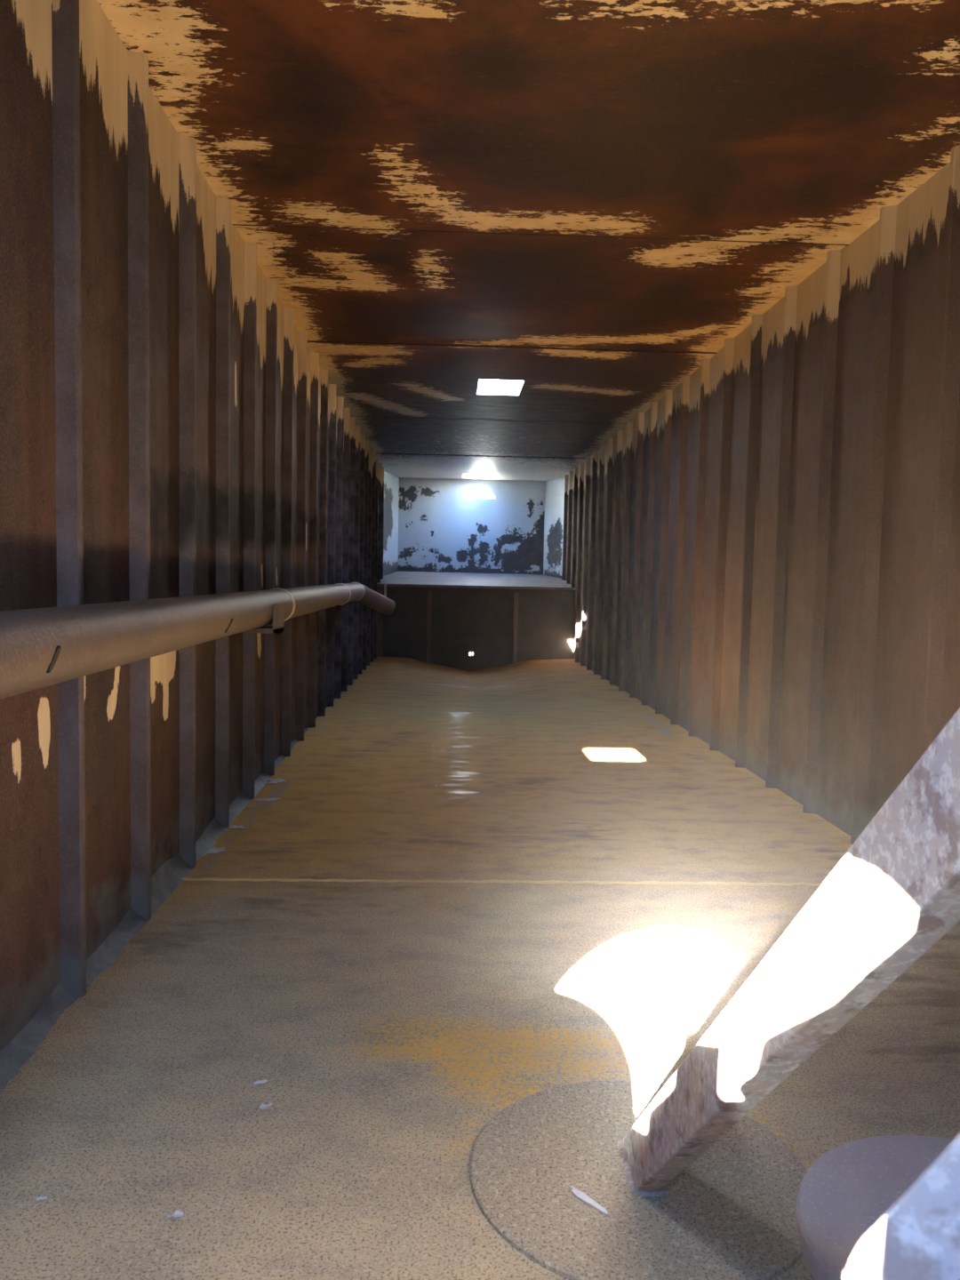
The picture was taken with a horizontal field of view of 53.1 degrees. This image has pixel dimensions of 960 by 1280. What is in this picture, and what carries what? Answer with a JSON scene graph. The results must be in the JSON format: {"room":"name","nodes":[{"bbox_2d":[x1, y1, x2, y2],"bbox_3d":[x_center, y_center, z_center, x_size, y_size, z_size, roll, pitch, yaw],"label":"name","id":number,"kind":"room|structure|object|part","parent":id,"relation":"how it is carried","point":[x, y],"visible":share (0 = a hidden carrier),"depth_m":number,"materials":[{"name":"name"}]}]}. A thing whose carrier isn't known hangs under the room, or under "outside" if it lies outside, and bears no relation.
{"room":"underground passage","nodes":[
{"label":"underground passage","id":0,"kind":"room"},
{"bbox_2d":[0,0,383,1092],"bbox_3d":[-1.074,-0.483,6.373,0.058,2.710,13.150,1,4,-2],"label":"wall","id":1,"kind":"structure","parent":0,"point":[169,428],"depth_m":2.61,"materials":[{"name":"metal"}]},
{"bbox_2d":[0,582,395,699],"bbox_3d":[-0.859,-0.072,3.929,0.369,0.277,8.206,1,4,0],"label":"pipe","id":2,"kind":"object","parent":1,"relation":"attached to","point":[40,647],"visible":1,"depth_m":2.04,"materials":[{"name":"metal"}]},
{"bbox_2d":[383,471,564,577],"bbox_3d":[-0.088,-1.499,13.387,2.495,1.600,0.905,1,4,-2],"label":"wall","id":3,"kind":"structure","parent":0,"point":[431,524],"depth_m":13.81,"materials":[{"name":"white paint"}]},
{"bbox_3d":[-1.247,-1.519,13.345,0.001,1.600,0.922,2,4,9],"label":"corner panel","id":4,"kind":"part","parent":3,"relation":"part of","materials":[{"name":"blue paint"}]},
{"bbox_3d":[1.044,-1.488,13.568,0.001,1.600,0.663,0,4,-21],"label":"corner panel","id":5,"kind":"part","parent":3,"relation":"part of","materials":[{"name":"blue paint"}]},
{"bbox_2d":[376,586,574,671],"bbox_3d":[-0.064,-0.041,12.016,2.495,1.275,0.032,1,4,-2],"label":"wall","id":6,"kind":"structure","parent":0,"point":[438,626],"depth_m":12.02,"materials":[{"name":"metal"}]},
{"bbox_2d":[467,650,474,657],"bbox_3d":[-0.112,0.173,12.073,0.092,0.092,0.140,1,4,-2],"label":"light","id":7,"kind":"object","parent":6,"relation":"attached to","point":[470,652],"visible":1,"depth_m":12.01,"materials":[{"name":"metal"}]},
{"bbox_2d":[377,571,575,590],"bbox_3d":[-0.083,-0.808,12.912,2.495,0.195,1.936,1,4,-2],"label":"ledge","id":8,"kind":"object","parent":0,"point":[397,579],"visible":0.97,"depth_m":12.62,"materials":[{"name":"grey metal"}]},
{"bbox_2d":[384,584,386,597],"bbox_3d":[-1.173,-0.604,11.904,0.030,0.170,0.023,1,4,-2],"label":"bracket","id":9,"kind":"object","parent":8,"relation":"attached to","point":[385,585],"visible":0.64,"depth_m":11.89,"materials":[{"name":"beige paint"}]},
{"bbox_2d":[0,656,959,1279],"bbox_3d":[0.142,0.701,5.995,2.535,0.207,12.150,1,4,-2],"label":"floor","id":10,"kind":"structure","parent":0,"point":[464,896],"depth_m":2.29,"materials":[{"name":"concrete"}]},
{"bbox_2d":[36,1196,47,1200],"bbox_3d":[-0.694,0.884,1.518,0.016,0.005,0.008,0,4,-13],"label":"flake","id":11,"kind":"object","parent":10,"relation":"on","point":[40,1198],"visible":1,"depth_m":1.52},
{"bbox_2d":[166,1210,183,1217],"bbox_3d":[-0.472,0.890,1.486,0.025,0.006,0.015,1,4,-2],"label":"flake","id":12,"kind":"object","parent":10,"relation":"on","point":[177,1213],"visible":1,"depth_m":1.49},
{"bbox_2d":[207,847,225,853],"bbox_3d":[-0.945,0.751,3.432,0.082,0.006,0.064,-2,5,-42],"label":"flake","id":13,"kind":"object","parent":10,"relation":"on","point":[214,850],"visible":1,"depth_m":3.43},
{"bbox_2d":[228,824,248,828],"bbox_3d":[-0.945,0.730,3.749,0.087,0.005,0.043,1,4,-2],"label":"flake","id":14,"kind":"object","parent":10,"relation":"on","point":[233,826],"visible":1,"depth_m":3.74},
{"bbox_2d":[253,1079,267,1084],"bbox_3d":[-0.429,0.865,1.878,0.028,0.006,0.010,-1,4,-26],"label":"flake","id":15,"kind":"object","parent":10,"relation":"on","point":[264,1081],"visible":1,"depth_m":1.88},
{"bbox_2d":[259,1102,272,1109],"bbox_3d":[-0.401,0.871,1.797,0.014,0.006,0.023,4,5,38],"label":"flake","id":16,"kind":"object","parent":10,"relation":"on","point":[262,1106],"visible":1,"depth_m":1.79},
{"bbox_2d":[252,798,280,801],"bbox_3d":[-0.935,0.700,4.202,0.119,0.006,0.067,1,4,-2],"label":"flake","id":17,"kind":"object","parent":10,"relation":"on","point":[258,799],"visible":1,"depth_m":4.20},
{"bbox_2d":[266,778,286,783],"bbox_3d":[-0.971,0.674,4.575,0.089,0.006,0.113,1,4,-2],"label":"flake","id":18,"kind":"object","parent":10,"relation":"on","point":[272,780],"visible":1,"depth_m":4.58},
{"bbox_3d":[0.301,0.905,1.541,2.535,0.001,3.230,1,4,-2],"label":"plate","id":19,"kind":"part","parent":10,"relation":"part of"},
{"bbox_3d":[-0.024,0.390,10.706,2.535,0.191,2.700,1,4,-2],"label":"plate","id":20,"kind":"part","parent":10,"relation":"part of","materials":[{"name":"metal"}]},
{"bbox_3d":[0.079,0.528,7.811,2.535,0.092,3.100,1,4,-2],"label":"plate","id":21,"kind":"part","parent":10,"relation":"part of","materials":[{"name":"metal"}]},
{"bbox_3d":[0.189,0.691,4.707,2.535,0.001,3.120,1,4,-2],"label":"plate","id":22,"kind":"part","parent":10,"relation":"part of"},
{"bbox_2d":[469,1080,807,1279],"bbox_3d":[0.268,0.896,1.617,0.570,0.012,0.570,1,4,-2],"label":"pad","id":23,"kind":"object","parent":10,"relation":"on","point":[730,1214],"visible":0.8,"depth_m":1.54,"materials":[{"name":"concrete"}]},
{"bbox_2d":[568,1184,608,1215],"bbox_3d":[0.171,0.891,1.527,0.089,0.006,0.016,5,5,44],"label":"flake","id":24,"kind":"object","parent":23,"relation":"on","point":[583,1196],"visible":1,"depth_m":1.53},
{"bbox_2d":[615,707,959,1196],"bbox_3d":[0.346,0.109,0.762,0.058,1.674,1.784,1,4,-4],"label":"diagonal brace","id":25,"kind":"object","parent":23,"relation":"on","point":[894,893],"visible":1,"depth_m":0.89,"materials":[{"name":"metal"}]},
{"bbox_2d":[795,1135,953,1279],"bbox_3d":[0.748,0.904,1.416,0.536,0.042,0.536,1,4,-2],"label":"pad","id":26,"kind":"object","parent":10,"relation":"on","point":[846,1190],"visible":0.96,"depth_m":1.52,"materials":[{"name":"grey metal"}]},
{"bbox_2d":[841,1133,959,1279],"bbox_3d":[0.256,0.124,0.362,0.274,0.237,0.158,-3,5,-44],"label":"beam","id":27,"kind":"structure","parent":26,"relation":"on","point":[918,1237],"depth_m":0.32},
{"bbox_2d":[96,0,959,480],"bbox_3d":[0.164,-2.114,6.758,2.535,0.587,14.050,1,4,-2],"label":"ceiling","id":28,"kind":"structure","parent":0,"point":[580,202],"depth_m":3.24,"materials":[{"name":"metal"}]},
{"bbox_2d":[462,473,487,478],"bbox_3d":[-0.076,-2.319,13.249,0.354,0.104,0.524,1,4,-2],"label":"roof hatch","id":29,"kind":"object","parent":28,"relation":"attached to","point":[463,475],"visible":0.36,"depth_m":13.50,"materials":[{"name":"beige paint"}]},
{"bbox_3d":[-0.041,-2.210,12.436,2.535,0.012,2.700,1,4,-2],"label":"plate","id":30,"kind":"part","parent":28,"relation":"part of","materials":[{"name":"metal"}]},
{"bbox_3d":[0.052,-2.038,9.793,2.535,0.012,2.600,1,4,-2],"label":"plate","id":31,"kind":"part","parent":28,"relation":"part of","materials":[{"name":"metal"}]},
{"bbox_2d":[476,379,524,394],"bbox_3d":[0.145,-1.896,6.987,0.344,0.104,0.564,1,4,-2],"label":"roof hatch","id":32,"kind":"object","parent":28,"relation":"attached to","point":[484,386],"visible":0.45,"depth_m":7.26,"materials":[{"name":"beige paint"}]},
{"bbox_3d":[0.145,-1.853,7.151,2.535,0.012,2.700,1,4,-2],"label":"plate","id":33,"kind":"part","parent":28,"relation":"part of","materials":[{"name":"metal"}]},
{"bbox_3d":[0.333,-1.499,1.826,2.535,0.001,4.120,1,4,-2],"label":"plate","id":34,"kind":"part","parent":28,"relation":"part of","materials":[{"name":"brown metal"}]},
{"bbox_3d":[0.227,-1.703,4.842,2.535,0.012,1.930,1,4,-2],"label":"plate","id":35,"kind":"part","parent":28,"relation":"part of","materials":[{"name":"metal"}]},
{"bbox_2d":[561,145,959,844],"bbox_3d":[1.369,-0.449,6.602,0.049,2.710,13.430,1,4,-2],"label":"wall","id":36,"kind":"structure","parent":0,"point":[765,558],"depth_m":4.31,"materials":[{"name":"metal"}]}
]}

